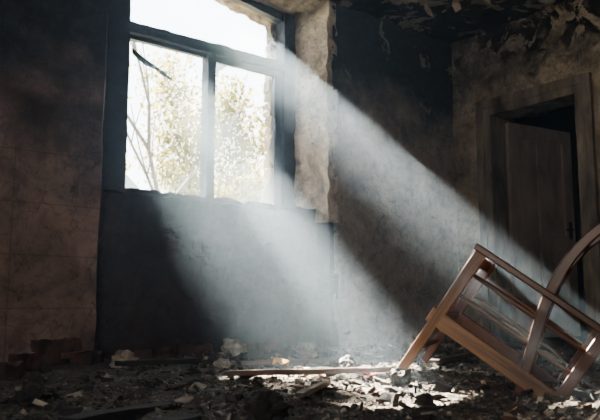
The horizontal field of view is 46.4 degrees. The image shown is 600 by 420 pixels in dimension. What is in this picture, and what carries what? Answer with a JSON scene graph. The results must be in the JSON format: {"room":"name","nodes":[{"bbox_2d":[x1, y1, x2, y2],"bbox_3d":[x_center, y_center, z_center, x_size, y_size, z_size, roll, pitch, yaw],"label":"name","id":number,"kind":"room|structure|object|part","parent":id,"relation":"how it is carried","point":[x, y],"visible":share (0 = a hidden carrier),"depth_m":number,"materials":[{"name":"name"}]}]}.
{"room":"fire-damaged room","nodes":[
{"label":"fire-damaged room","id":0,"kind":"room"},
{"bbox_2d":[0,0,458,362],"bbox_3d":[-1.681,-0.705,4.730,8.306,3.399,0.670,6,-10,-38],"label":"wall","id":1,"kind":"structure","parent":0,"point":[110,271],"depth_m":5.33,"materials":[{"name":"paint"}]},
{"bbox_2d":[101,0,130,188],"bbox_3d":[-1.361,-1.057,5.137,0.184,1.970,0.134,6,-10,-38],"label":"frame","id":2,"kind":"object","parent":1,"relation":"attached to","point":[119,11],"visible":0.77,"depth_m":5.06,"materials":[{"name":"paint"}]},
{"bbox_2d":[132,48,172,80],"bbox_3d":[-1.083,-1.072,5.140,0.300,0.222,0.043,3,-8,-18],"label":"hanging splinter","id":3,"kind":"object","parent":1,"relation":"hanging from","point":[136,54],"visible":1,"depth_m":5.12,"materials":[{"name":"grey wood"}]},
{"bbox_2d":[125,62,274,204],"bbox_3d":[-0.751,-0.637,5.570,1.350,1.160,0.008,6,-10,-38],"label":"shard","id":4,"kind":"object","parent":1,"relation":"attached to","point":[267,197],"visible":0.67,"depth_m":5.91,"materials":[{"name":"white"}]},
{"bbox_2d":[124,0,282,205],"bbox_3d":[-0.725,-1.020,5.630,1.483,1.962,0.110,6,-10,-38],"label":"window","id":5,"kind":"structure","parent":1,"relation":"in","point":[271,13],"depth_m":5.60,"materials":[{"name":"paint"}]},
{"bbox_3d":[-1.290,-0.713,5.147,0.036,1.224,0.046,6,-10,-38],"label":"left casement stile","id":6,"kind":"part","parent":5,"relation":"part of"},
{"bbox_3d":[-0.734,-0.661,5.575,0.079,1.237,0.110,6,-10,-38],"label":"mullion","id":7,"kind":"part","parent":5,"relation":"part of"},
{"bbox_3d":[-0.726,-1.849,5.742,1.483,0.288,0.069,6,-10,-38],"label":"frame","id":8,"kind":"part","parent":5,"relation":"part of","materials":[{"name":"paint"}]},
{"bbox_3d":[-0.201,-0.597,6.013,0.070,1.220,0.057,6,-10,-38],"label":"right casement stile","id":9,"kind":"part","parent":5,"relation":"part of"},
{"bbox_2d":[127,20,286,72],"bbox_3d":[-0.731,-1.295,5.668,1.478,0.092,0.130,6,-10,-38],"label":"transom","id":10,"kind":"object","parent":1,"relation":"attached to","point":[141,30],"visible":0.84,"depth_m":5.57,"materials":[{"name":"paint"}]},
{"bbox_2d":[103,185,315,212],"bbox_3d":[-0.655,-0.059,5.330,1.861,0.064,0.269,6,-10,-38],"label":"window sill","id":11,"kind":"structure","parent":1,"relation":"attached to","point":[113,188],"depth_m":5.14,"materials":[{"name":"white concrete"}]},
{"bbox_2d":[262,23,276,190],"bbox_3d":[-0.790,-0.956,5.728,1.550,1.853,0.112,6,-10,-38],"label":"broken masonry edge","id":12,"kind":"object","parent":1,"relation":"attached to","point":[270,49],"visible":0.23,"depth_m":6.13,"materials":[{"name":"paint"}]},
{"bbox_2d":[276,12,295,205],"bbox_3d":[-0.123,-0.848,6.103,0.140,1.807,0.132,6,-10,-38],"label":"frame","id":13,"kind":"object","parent":1,"relation":"attached to","point":[285,30],"visible":0.73,"depth_m":6.06,"materials":[{"name":"paint"}]},
{"bbox_2d":[0,331,599,419],"bbox_3d":[1.250,0.763,3.092,11.500,0.060,9.000,6,-10,-38],"label":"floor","id":14,"kind":"structure","parent":0,"point":[62,371],"depth_m":2.82,"materials":[{"name":"grey wood"}]},
{"bbox_2d":[0,361,24,380],"bbox_3d":[-1.398,0.760,3.289,0.135,0.090,0.260,0,-8,0],"label":"brick","id":15,"kind":"object","parent":14,"relation":"on","point":[12,369],"visible":0.88,"depth_m":3.28,"materials":[{"name":"brown brick"}]},
{"bbox_2d":[8,385,44,406],"bbox_3d":[-0.936,0.639,2.390,0.110,0.083,0.091,6,-10,-38],"label":"lump","id":16,"kind":"object","parent":14,"relation":"on","point":[26,396],"visible":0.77,"depth_m":2.37,"materials":[{"name":"stone"}]},
{"bbox_2d":[8,352,61,369],"bbox_3d":[-1.443,0.820,3.826,0.135,0.090,0.260,-5,-9,34],"label":"brick","id":17,"kind":"object","parent":14,"relation":"on","point":[32,360],"visible":0.73,"depth_m":3.77,"materials":[{"name":"brown brick"}]},
{"bbox_2d":[30,338,81,353],"bbox_3d":[-1.372,0.768,3.954,0.135,0.090,0.260,-6,-10,40],"label":"brick","id":18,"kind":"object","parent":17,"relation":"on","point":[43,346],"visible":0.99,"depth_m":3.90,"materials":[{"name":"brown brick"}]},
{"bbox_2d":[70,350,103,365],"bbox_3d":[-1.236,0.865,4.075,0.135,0.090,0.260,0,-8,0],"label":"brick","id":19,"kind":"object","parent":14,"relation":"on","point":[90,358],"visible":0.86,"depth_m":3.96,"materials":[{"name":"brown brick"}]},
{"bbox_2d":[134,347,173,359],"bbox_3d":[-0.899,0.899,4.341,0.135,0.090,0.260,-3,-8,23],"label":"brick","id":20,"kind":"object","parent":14,"relation":"on","point":[157,353],"visible":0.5,"depth_m":4.25,"materials":[{"name":"brown brick"}]},
{"bbox_2d":[172,342,212,354],"bbox_3d":[-0.721,0.935,4.712,0.260,0.090,0.135,4,-9,-27],"label":"brick","id":21,"kind":"object","parent":14,"relation":"on","point":[179,348],"visible":0.68,"depth_m":4.65,"materials":[{"name":"brown brick"}]},
{"bbox_2d":[245,341,279,352],"bbox_3d":[-0.268,0.996,5.067,0.135,0.090,0.260,-5,-9,34],"label":"brick","id":22,"kind":"object","parent":14,"relation":"on","point":[260,346],"visible":0.64,"depth_m":4.99,"materials":[{"name":"grey brick"}]},
{"bbox_2d":[244,391,290,419],"bbox_3d":[-0.097,0.570,1.987,0.138,0.109,0.115,3,-8,-24],"label":"lump","id":23,"kind":"object","parent":14,"relation":"on","point":[265,405],"visible":1,"depth_m":1.95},
{"bbox_2d":[0,339,599,419],"bbox_3d":[0.565,0.830,3.590,5.075,0.137,3.475,6,-10,-38],"label":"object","id":24,"kind":"object","parent":14,"relation":"on","point":[393,396],"visible":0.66,"depth_m":2.82,"materials":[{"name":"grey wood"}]},
{"bbox_2d":[58,402,177,419],"bbox_3d":[-0.530,0.610,2.105,0.074,0.041,0.503,-3,-8,21],"label":"plank","id":25,"kind":"object","parent":24,"relation":"on","point":[122,412],"visible":0.88,"depth_m":2.04,"materials":[{"name":"wood"}]},
{"bbox_2d":[109,349,139,367],"bbox_3d":[-0.989,0.854,3.929,0.140,0.144,0.157,7,-11,-43],"label":"lump","id":26,"kind":"object","parent":24,"relation":"on","point":[120,355],"visible":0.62,"depth_m":3.89,"materials":[{"name":"beige stone"}]},
{"bbox_2d":[115,357,200,365],"bbox_3d":[-0.778,0.840,3.873,0.509,0.033,0.086,9,-12,-43],"label":"plank","id":27,"kind":"object","parent":24,"relation":"on","point":[192,359],"visible":1,"depth_m":3.82,"materials":[{"name":"brown wood"}]},
{"bbox_2d":[144,413,201,419],"bbox_3d":[-0.417,0.557,1.765,0.096,0.034,0.407,-5,-8,32],"label":"plank","id":28,"kind":"object","parent":24,"relation":"on","point":[175,416],"visible":1,"depth_m":1.89,"materials":[{"name":"wood"}]},
{"bbox_2d":[173,396,193,405],"bbox_3d":[-0.376,0.617,2.259,0.081,0.036,0.035,-3,-8,20],"label":"paper scrap","id":29,"kind":"object","parent":24,"relation":"on","point":[184,400],"visible":1,"depth_m":2.25,"materials":[{"name":"paper"}]},
{"bbox_2d":[189,382,206,391],"bbox_3d":[-0.377,0.651,2.573,0.056,0.045,0.093,0,-8,1],"label":"paper scrap","id":30,"kind":"object","parent":24,"relation":"on","point":[199,386],"visible":1,"depth_m":2.56,"materials":[{"name":"paper"}]},
{"bbox_2d":[213,358,230,367],"bbox_3d":[-0.439,0.890,4.011,0.092,0.081,0.111,-5,-9,33],"label":"lump","id":31,"kind":"object","parent":24,"relation":"on","point":[221,363],"visible":0.8,"depth_m":3.98,"materials":[{"name":"grey stone"}]},
{"bbox_2d":[220,338,246,356],"bbox_3d":[-0.441,0.941,4.730,0.164,0.150,0.209,7,-11,-43],"label":"lump","id":32,"kind":"object","parent":24,"relation":"on","point":[235,347],"visible":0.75,"depth_m":4.69,"materials":[{"name":"grey stone"}]},
{"bbox_2d":[272,358,289,367],"bbox_3d":[-0.097,0.791,3.624,0.072,0.063,0.147,-3,-8,24],"label":"scrap","id":33,"kind":"object","parent":24,"relation":"on","point":[281,361],"visible":1,"depth_m":3.60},
{"bbox_2d":[238,357,358,364],"bbox_3d":[0.003,0.864,4.013,0.731,0.027,0.055,3,-8,-22],"label":"plank","id":34,"kind":"object","parent":24,"relation":"on","point":[322,359],"visible":0.72,"depth_m":3.99,"materials":[{"name":"grey wood"}]},
{"bbox_2d":[294,342,313,352],"bbox_3d":[0.040,0.982,4.926,0.145,0.108,0.129,6,-10,-40],"label":"lump","id":35,"kind":"object","parent":24,"relation":"on","point":[305,346],"visible":0.7,"depth_m":4.89,"materials":[{"name":"grey stone"}]},
{"bbox_2d":[224,366,396,375],"bbox_3d":[0.056,0.745,3.233,0.812,0.030,0.065,1,-8,-9],"label":"plank","id":36,"kind":"object","parent":24,"relation":"on","point":[309,371],"visible":0.94,"depth_m":3.20,"materials":[{"name":"brown wood"}]},
{"bbox_2d":[363,371,377,376],"bbox_3d":[0.318,0.744,3.161,0.072,0.032,0.036,1,-8,-5],"label":"scrap","id":37,"kind":"object","parent":24,"relation":"on","point":[364,372],"visible":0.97,"depth_m":3.15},
{"bbox_2d":[407,334,417,346],"bbox_3d":[0.960,1.091,5.778,0.143,0.131,0.190,0,-8,-3],"label":"lump","id":38,"kind":"object","parent":24,"relation":"on","point":[413,337],"visible":0.41,"depth_m":5.74,"materials":[{"name":"grey stone"}]},
{"bbox_2d":[428,352,473,362],"bbox_3d":[0.909,0.876,4.158,0.065,0.028,0.767,-4,-9,28],"label":"plank","id":39,"kind":"object","parent":24,"relation":"on","point":[465,354],"visible":0.97,"depth_m":4.05,"materials":[{"name":"brown wood"}]},
{"bbox_2d":[298,351,317,358],"bbox_3d":[0.050,0.928,4.431,0.129,0.077,0.087,-2,-8,11],"label":"lump","id":40,"kind":"object","parent":14,"relation":"on","point":[304,354],"visible":0.7,"depth_m":4.40,"materials":[{"name":"grey stone"}]},
{"bbox_2d":[295,381,330,396],"bbox_3d":[0.053,0.662,2.597,0.034,0.022,0.362,-2,-7,18],"label":"plank","id":41,"kind":"object","parent":14,"relation":"on","point":[309,390],"visible":1,"depth_m":2.55,"materials":[{"name":"wood"}]},
{"bbox_2d":[339,355,357,366],"bbox_3d":[0.260,0.827,3.773,0.118,0.093,0.082,-5,-9,35],"label":"lump","id":42,"kind":"object","parent":14,"relation":"on","point":[346,359],"visible":0.7,"depth_m":3.75,"materials":[{"name":"white stone"}]},
{"bbox_2d":[388,366,413,385],"bbox_3d":[0.420,0.690,2.884,0.102,0.095,0.133,-6,-10,39],"label":"lump","id":43,"kind":"object","parent":14,"relation":"on","point":[398,376],"visible":0.93,"depth_m":2.85,"materials":[{"name":"grey stone"}]},
{"bbox_2d":[411,393,433,405],"bbox_3d":[0.430,0.667,2.446,0.081,0.057,0.071,1,-8,-5],"label":"lump","id":44,"kind":"object","parent":14,"relation":"on","point":[421,399],"visible":0.91,"depth_m":2.42,"materials":[{"name":"black stone"}]},
{"bbox_2d":[398,222,599,396],"bbox_3d":[1.003,0.405,2.966,1.090,0.808,0.566,-3,-8,20],"label":"wooden armchair","id":45,"kind":"object","parent":14,"relation":"on","point":[522,370],"visible":0.93,"depth_m":2.79,"materials":[{"name":"brown wood"}]},
{"bbox_3d":[0.577,0.415,2.856,0.050,0.585,0.042,35,6,21],"label":"leg","id":46,"kind":"part","parent":45,"relation":"part of","materials":[{"name":"brown wood"}]},
{"bbox_3d":[0.649,0.469,3.090,0.024,0.055,0.500,35,6,21],"label":"seat rail","id":47,"kind":"part","parent":45,"relation":"part of","materials":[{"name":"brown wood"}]},
{"bbox_3d":[0.752,0.478,3.320,0.050,0.585,0.042,35,6,21],"label":"leg","id":48,"kind":"part","parent":45,"relation":"part of","materials":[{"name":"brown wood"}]},
{"bbox_3d":[0.801,0.236,3.065,0.022,0.050,0.500,35,6,21],"label":"rail","id":49,"kind":"part","parent":45,"relation":"part of","materials":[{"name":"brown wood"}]},
{"bbox_3d":[0.764,0.584,2.762,0.605,0.066,0.036,35,6,21],"label":"seat rail","id":50,"kind":"part","parent":45,"relation":"part of","materials":[{"name":"brown wood"}]},
{"bbox_3d":[0.939,0.647,3.226,0.605,0.066,0.036,35,6,21],"label":"seat rail","id":51,"kind":"part","parent":45,"relation":"part of","materials":[{"name":"brown wood"}]},
{"bbox_3d":[0.961,0.325,2.723,0.655,0.028,0.066,36,6,21],"label":"armrest","id":52,"kind":"part","parent":45,"relation":"part of","materials":[{"name":"brown wood"}]},
{"bbox_3d":[1.056,0.610,2.648,0.044,0.340,0.034,35,6,21],"label":"leg","id":53,"kind":"part","parent":45,"relation":"part of","materials":[{"name":"brown wood"}]},
{"bbox_3d":[1.231,0.672,3.112,0.044,0.340,0.034,35,6,21],"label":"leg","id":54,"kind":"part","parent":45,"relation":"part of","materials":[{"name":"brown wood"}]},
{"bbox_2d":[329,0,574,122],"bbox_3d":[1.247,-2.327,3.493,11.740,0.534,9.229,6,-10,-38],"label":"ceiling","id":55,"kind":"structure","parent":0,"point":[449,21],"depth_m":6.30,"materials":[{"name":"paint"}]},
{"bbox_2d":[451,0,599,326],"bbox_3d":[3.749,-0.570,4.247,0.266,2.972,7.025,6,-10,-38],"label":"wall","id":56,"kind":"structure","parent":0,"point":[559,41],"depth_m":6.48,"materials":[{"name":"paint"}]},
{"bbox_2d":[475,110,490,331],"bbox_3d":[1.712,0.101,6.509,0.050,2.231,0.081,6,-10,-38],"label":"trim","id":57,"kind":"structure","parent":56,"relation":"attached to","point":[479,114],"depth_m":6.53,"materials":[{"name":"brown wood"}]},
{"bbox_2d":[483,115,516,342],"bbox_3d":[1.856,0.151,6.543,0.296,2.145,0.116,6,-10,-38],"label":"door frame","id":58,"kind":"structure","parent":56,"relation":"attached to","point":[494,127],"depth_m":6.48,"materials":[{"name":"brown wood"}]},
{"bbox_2d":[483,84,580,119],"bbox_3d":[2.150,-0.974,6.321,0.298,0.116,1.103,6,-10,-38],"label":"lintel","id":59,"kind":"object","parent":56,"relation":"attached to","point":[564,97],"visible":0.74,"depth_m":6.27,"materials":[{"name":"brown wood"}]},
{"bbox_2d":[475,72,591,110],"bbox_3d":[2.046,-1.040,6.238,0.051,0.085,1.153,6,-10,-38],"label":"trim","id":60,"kind":"structure","parent":56,"relation":"attached to","point":[584,77],"depth_m":6.17,"materials":[{"name":"brown wood"}]},
{"bbox_2d":[505,122,580,337],"bbox_3d":[2.337,0.197,6.732,0.842,2.022,0.101,4,-9,-28],"label":"door leaf","id":61,"kind":"structure","parent":56,"relation":"in","point":[538,160],"depth_m":6.72,"materials":[{"name":"paint"}]},
{"bbox_3d":[2.332,-0.738,6.868,0.841,0.131,0.070,4,-9,-28],"label":"rail","id":62,"kind":"part","parent":61,"relation":"part of","materials":[{"name":"paint"}]},
{"bbox_3d":[2.332,0.323,6.724,0.841,0.152,0.069,4,-9,-28],"label":"rail","id":63,"kind":"part","parent":61,"relation":"part of","materials":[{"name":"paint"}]},
{"bbox_3d":[2.332,1.090,6.620,0.841,0.222,0.070,4,-9,-28],"label":"rail","id":64,"kind":"part","parent":61,"relation":"part of","materials":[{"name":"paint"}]},
{"bbox_3d":[2.644,0.206,6.910,0.041,0.172,0.081,4,-9,-28],"label":"handle plate","id":65,"kind":"part","parent":61,"relation":"part of","materials":[{"name":"black metal"}]},
{"bbox_2d":[574,74,599,336],"bbox_3d":[2.450,0.050,5.803,0.296,2.144,0.106,6,-10,-38],"label":"door frame","id":66,"kind":"structure","parent":56,"relation":"attached to","point":[588,290],"depth_m":5.74,"materials":[{"name":"brown wood"}]},
{"bbox_2d":[512,108,586,331],"bbox_3d":[3.396,-0.151,7.324,3.074,2.950,5.300,6,-10,-38],"label":"wall","id":67,"kind":"structure","parent":0,"point":[564,120],"depth_m":9.28,"materials":[{"name":"black"}]},
{"label":"outside","id":68,"kind":"structure","parent":0,"visible":0},
{"label":"ground","id":69,"kind":"structure","parent":68,"visible":0},
{"bbox_2d":[126,150,139,188],"bbox_3d":[-7.981,0.160,20.822,7.563,7.182,3.660,-3,-8,20],"label":"leafy tree","id":70,"kind":"object","parent":69,"relation":"on","point":[129,165],"visible":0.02,"depth_m":20.21,"materials":[{"name":"green plant"}]},
{"bbox_2d":[127,19,248,192],"bbox_3d":[-3.817,-1.374,17.097,6.049,9.234,3.483,6,-10,-38],"label":"bare tree","id":71,"kind":"object","parent":69,"relation":"on","point":[147,144],"visible":0.44,"depth_m":16.37,"materials":[{"name":"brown plant"}]},
{"bbox_2d":[128,44,267,201],"bbox_3d":[-2.426,-0.743,20.491,7.416,8.882,5.095,-6,-10,36],"label":"leafy tree","id":72,"kind":"object","parent":69,"relation":"on","point":[175,173],"visible":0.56,"depth_m":20.77,"materials":[{"name":"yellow plant"}]},
{"bbox_2d":[196,148,263,199],"bbox_3d":[-3.550,0.973,30.357,4.782,8.149,5.404,-7,-11,43],"label":"leafy tree","id":73,"kind":"object","parent":69,"relation":"on","point":[223,190],"visible":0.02,"depth_m":30.43,"materials":[{"name":"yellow plant"}]}
]}

